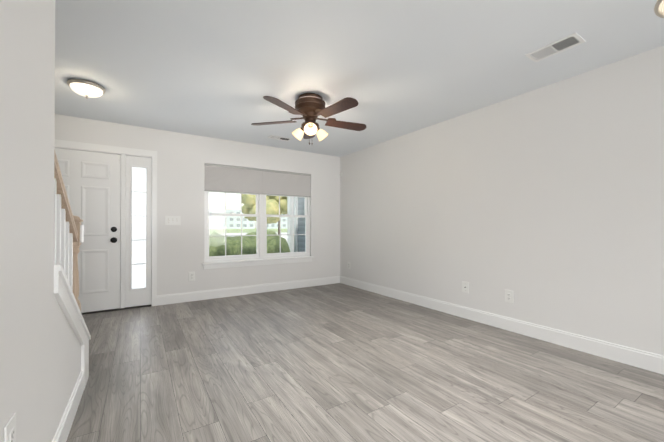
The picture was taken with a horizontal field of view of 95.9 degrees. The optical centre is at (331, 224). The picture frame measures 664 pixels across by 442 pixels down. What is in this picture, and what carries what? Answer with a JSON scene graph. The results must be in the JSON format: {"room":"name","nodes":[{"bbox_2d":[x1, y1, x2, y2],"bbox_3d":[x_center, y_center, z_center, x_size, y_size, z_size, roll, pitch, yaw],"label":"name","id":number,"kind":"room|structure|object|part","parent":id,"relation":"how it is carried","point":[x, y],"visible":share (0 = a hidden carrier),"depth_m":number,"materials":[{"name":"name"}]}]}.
{"room":"empty living room","nodes":[
{"label":"empty living room","id":0,"kind":"room"},
{"bbox_2d":[0,0,80,441],"bbox_3d":[-0.119,-0.127,-0.521,0.115,2.440,6.315,0,0,-33],"label":"wall","id":1,"kind":"structure","parent":0,"point":[40,357],"depth_m":1.05,"materials":[{"name":"paint"}]},
{"bbox_2d":[4,413,15,441],"bbox_3d":[-0.955,0.646,0.890,0.009,0.132,0.084,0,0,-33],"label":"electrical outlet","id":2,"kind":"object","parent":1,"relation":"attached to","point":[10,431],"visible":1,"depth_m":0.88,"materials":[{"name":"plastic"}]},
{"bbox_2d":[52,370,83,441],"bbox_3d":[-0.011,1.025,-0.577,0.014,0.135,6.115,0,0,-33],"label":"baseboard","id":3,"kind":"structure","parent":1,"relation":"attached to","point":[64,427],"depth_m":1.62,"materials":[{"name":"paint"}]},
{"bbox_2d":[54,149,83,310],"bbox_3d":[-1.261,-0.183,1.262,0.101,1.877,1.948,0,0,-33],"label":"stair railing","id":4,"kind":"object","parent":1,"relation":"attached to","point":[68,233],"visible":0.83,"depth_m":1.76,"materials":[{"name":"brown wood"}]},
{"bbox_3d":[-1.249,-0.504,1.239,0.064,1.235,1.893,0,0,-33],"label":"handrail","id":5,"kind":"part","parent":4,"relation":"part of","materials":[{"name":"brown wood"}]},
{"bbox_2d":[54,265,90,388],"bbox_3d":[-1.561,0.646,1.731,0.153,0.921,0.984,0,0,-33],"label":"trim","id":6,"kind":"structure","parent":1,"relation":"attached to","point":[65,297],"depth_m":1.66,"materials":[{"name":"paint"}]},
{"bbox_2d":[55,114,339,295],"bbox_3d":[-1.869,-0.096,4.584,5.013,2.440,0.140,0,0,-33],"label":"wall","id":7,"kind":"structure","parent":0,"point":[183,159],"depth_m":4.44,"materials":[{"name":"paint"}]},
{"bbox_2d":[54,148,120,312],"bbox_3d":[-3.154,0.090,3.670,0.914,2.013,0.121,0,0,-33],"label":"entry door","id":8,"kind":"structure","parent":7,"relation":"in","point":[92,182],"depth_m":3.80,"materials":[{"name":"paint"}]},
{"bbox_3d":[-2.816,0.136,3.860,0.074,0.211,0.076,0,0,-33],"label":"knob","id":9,"kind":"part","parent":8,"relation":"part of","materials":[{"name":"black metal"}]},
{"bbox_2d":[54,139,156,307],"bbox_3d":[-3.046,0.053,3.817,1.399,2.132,0.155,0,0,-33],"label":"door frame","id":10,"kind":"structure","parent":7,"relation":"attached to","point":[123,152],"depth_m":3.95,"materials":[{"name":"paint"}]},
{"bbox_2d":[82,304,150,314],"bbox_3d":[-3.046,1.110,3.817,1.270,0.018,0.142,0,0,-33],"label":"trim","id":11,"kind":"structure","parent":7,"relation":"attached to","point":[115,309],"depth_m":3.88,"materials":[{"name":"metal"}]},
{"bbox_2d":[125,155,151,306],"bbox_3d":[-2.619,0.092,4.054,0.296,2.013,0.053,0,0,-33],"label":"sidelight","id":12,"kind":"object","parent":7,"relation":"attached to","point":[138,209],"visible":1,"depth_m":4.05,"materials":[{"name":"glass"}]},
{"bbox_3d":[-2.616,0.048,4.059,0.156,1.624,0.006,0,0,-33],"label":"glass","id":13,"kind":"part","parent":12,"relation":"part of","materials":[{"name":"clear glass"}]},
{"bbox_2d":[165,216,180,224],"bbox_3d":[-2.255,-0.053,4.241,0.196,0.128,0.019,0,0,-33],"label":"light switch","id":14,"kind":"object","parent":7,"relation":"attached to","point":[172,220],"visible":1,"depth_m":4.25,"materials":[{"name":"plastic"}]},
{"bbox_2d":[189,272,194,280],"bbox_3d":[-2.050,0.761,4.374,0.084,0.132,0.009,0,0,-33],"label":"electrical outlet","id":15,"kind":"object","parent":7,"relation":"attached to","point":[191,276],"visible":1,"depth_m":4.37,"materials":[{"name":"plastic"}]},
{"bbox_2d":[157,276,339,305],"bbox_3d":[-1.134,1.059,4.957,3.057,0.135,0.014,0,0,-33],"label":"baseboard","id":16,"kind":"structure","parent":7,"relation":"attached to","point":[201,295],"depth_m":4.75,"materials":[{"name":"paint"}]},
{"bbox_2d":[202,163,313,268],"bbox_3d":[-1.166,-0.121,5.000,1.885,1.591,0.170,0,0,-33],"label":"window","id":17,"kind":"structure","parent":7,"relation":"in","point":[260,184],"depth_m":4.96,"materials":[{"name":"plastic"}]},
{"bbox_2d":[204,165,310,195],"bbox_3d":[-1.157,-0.701,4.988,1.807,0.368,0.020,0,0,-33],"label":"shade","id":18,"kind":"object","parent":17,"relation":"attached to","point":[218,178],"depth_m":4.91,"materials":[{"name":"fabric"}]},
{"bbox_3d":[-1.190,-0.174,5.036,1.667,1.341,0.038,0,0,-33],"label":"glass","id":19,"kind":"part","parent":17,"relation":"part of","materials":[{"name":"clear glass"}]},
{"bbox_2d":[55,0,663,156],"bbox_3d":[0.419,-1.398,1.029,5.013,0.120,8.608,0,0,-33],"label":"ceiling","id":20,"kind":"structure","parent":0,"point":[219,69],"depth_m":2.38,"materials":[{"name":"paint"}]},
{"bbox_2d":[67,79,105,98],"bbox_3d":[-2.339,-1.262,2.855,0.288,0.128,0.288,0,0,-33],"label":"flush-mount light","id":21,"kind":"object","parent":20,"relation":"attached to","point":[86,88],"visible":1,"depth_m":2.79,"materials":[{"name":"white glass"}]},
{"bbox_2d":[268,135,291,140],"bbox_3d":[-0.792,-1.312,4.557,0.340,0.007,0.150,0,0,-33],"label":"ceiling vent","id":22,"kind":"object","parent":20,"relation":"in","point":[279,138],"visible":1,"depth_m":4.56,"materials":[{"name":"metal"}]},
{"bbox_2d":[251,93,365,144],"bbox_3d":[-0.189,-1.078,3.123,1.258,0.494,1.257,0,0,-33],"label":"fan","id":23,"kind":"object","parent":20,"relation":"hanging from","point":[310,108],"visible":1,"depth_m":3.03,"materials":[{"name":"brown wood"}]},
{"bbox_2d":[525,32,585,61],"bbox_3d":[1.675,-1.326,2.258,0.180,0.007,0.325,0,0,-33],"label":"ceiling vent","id":24,"kind":"object","parent":20,"relation":"in","point":[560,45],"visible":1,"depth_m":2.24,"materials":[{"name":"metal"}]},
{"bbox_2d":[654,0,663,17],"bbox_3d":[1.259,-1.050,0.961,0.310,0.574,0.310,0,0,-33],"label":"ceiling light","id":25,"kind":"object","parent":20,"relation":"hanging from","point":[659,8],"visible":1,"depth_m":1.08,"materials":[{"name":"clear glass"}]},
{"bbox_3d":[1.259,-0.850,0.959,0.300,0.151,0.300,0,0,-33],"label":"lamp shade","id":26,"kind":"part","parent":25,"relation":"part of","materials":[{"name":"white glass"}]},
{"bbox_2d":[66,283,663,441],"bbox_3d":[0.419,1.162,1.014,5.013,0.120,8.608,0,0,-33],"label":"floor","id":27,"kind":"structure","parent":0,"point":[338,362],"depth_m":2.14,"materials":[{"name":"grey wood"}]},
{"bbox_2d":[340,45,663,355],"bbox_3d":[2.507,-0.110,2.280,0.140,2.440,8.468,0,0,-33],"label":"wall","id":28,"kind":"structure","parent":0,"point":[545,204],"depth_m":2.93,"materials":[{"name":"paint"}]},
{"bbox_2d":[462,281,468,292],"bbox_3d":[1.586,0.750,3.564,0.016,0.132,0.084,0,0,-33],"label":"outlet","id":29,"kind":"object","parent":28,"relation":"attached to","point":[465,287],"visible":1,"depth_m":3.56,"materials":[{"name":"plastic"}]},
{"bbox_2d":[340,276,663,374],"bbox_3d":[2.405,1.042,2.290,0.014,0.135,8.328,0,0,-33],"label":"baseboard","id":30,"kind":"structure","parent":28,"relation":"attached to","point":[649,361],"depth_m":2.92,"materials":[{"name":"paint"}]},
{"bbox_2d":[505,290,512,302],"bbox_3d":[1.860,0.757,3.144,0.009,0.132,0.084,0,0,-33],"label":"electrical outlet","id":31,"kind":"object","parent":28,"relation":"attached to","point":[508,296],"visible":1,"depth_m":3.14,"materials":[{"name":"plastic"}]},
{"label":"outside","id":32,"kind":"structure","parent":0,"visible":0},
{"bbox_2d":[209,228,286,232],"bbox_3d":[-50.529,2.175,124.905,450.000,0.150,254.922,0,0,-33],"label":"lawn","id":33,"kind":"structure","parent":32,"point":[236,230],"depth_m":93.56,"materials":[{"name":"green plant"}]},
{"bbox_2d":[209,209,286,228],"bbox_3d":[-62.940,-2.408,144.251,350.000,9.249,19.000,0,0,-33],"label":"buildings","id":34,"kind":"structure","parent":33,"relation":"on","point":[219,221],"depth_m":143.12},
{"bbox_2d":[209,232,286,240],"bbox_3d":[2.680,1.591,42.087,450.000,0.017,51.800,0,0,-33],"label":"street","id":35,"kind":"structure","parent":33,"relation":"on","point":[284,236],"depth_m":47.96,"materials":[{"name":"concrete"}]},
{"bbox_2d":[209,230,289,255],"bbox_3d":[-2.867,0.725,5.564,4.597,1.296,0.994,0,0,-33],"label":"hedge","id":36,"kind":"object","parent":33,"relation":"on","point":[234,247],"depth_m":5.96,"materials":[{"name":"green plant"}]},
{"bbox_2d":[242,194,268,220],"bbox_3d":[-10.065,-1.699,40.701,4.733,6.548,5.704,0,0,-33],"label":"tree","id":37,"kind":"object","parent":33,"relation":"on","point":[246,206],"depth_m":38.03,"materials":[{"name":"green plant"}]},
{"bbox_2d":[255,195,286,235],"bbox_3d":[-3.632,-0.942,21.257,3.650,4.799,3.906,0,0,-33],"label":"tree","id":38,"kind":"object","parent":33,"relation":"on","point":[269,206],"depth_m":20.32,"materials":[{"name":"green plant"}]},
{"bbox_2d":[287,197,293,251],"bbox_3d":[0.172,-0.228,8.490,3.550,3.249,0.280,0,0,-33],"label":"porch post","id":39,"kind":"object","parent":33,"relation":"on","point":[289,228],"depth_m":7.62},
{"bbox_2d":[294,197,297,251],"bbox_3d":[-0.728,-0.341,6.331,0.120,3.449,0.100,0,0,-33],"label":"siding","id":40,"kind":"object","parent":33,"relation":"on","point":[295,224],"depth_m":6.27,"materials":[{"name":"white"}]},
{"bbox_2d":[298,197,304,251],"bbox_3d":[0.829,-0.338,6.849,3.220,3.449,0.712,0,0,-33],"label":"bump-out","id":41,"kind":"object","parent":33,"relation":"on","point":[302,231],"depth_m":6.13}
]}

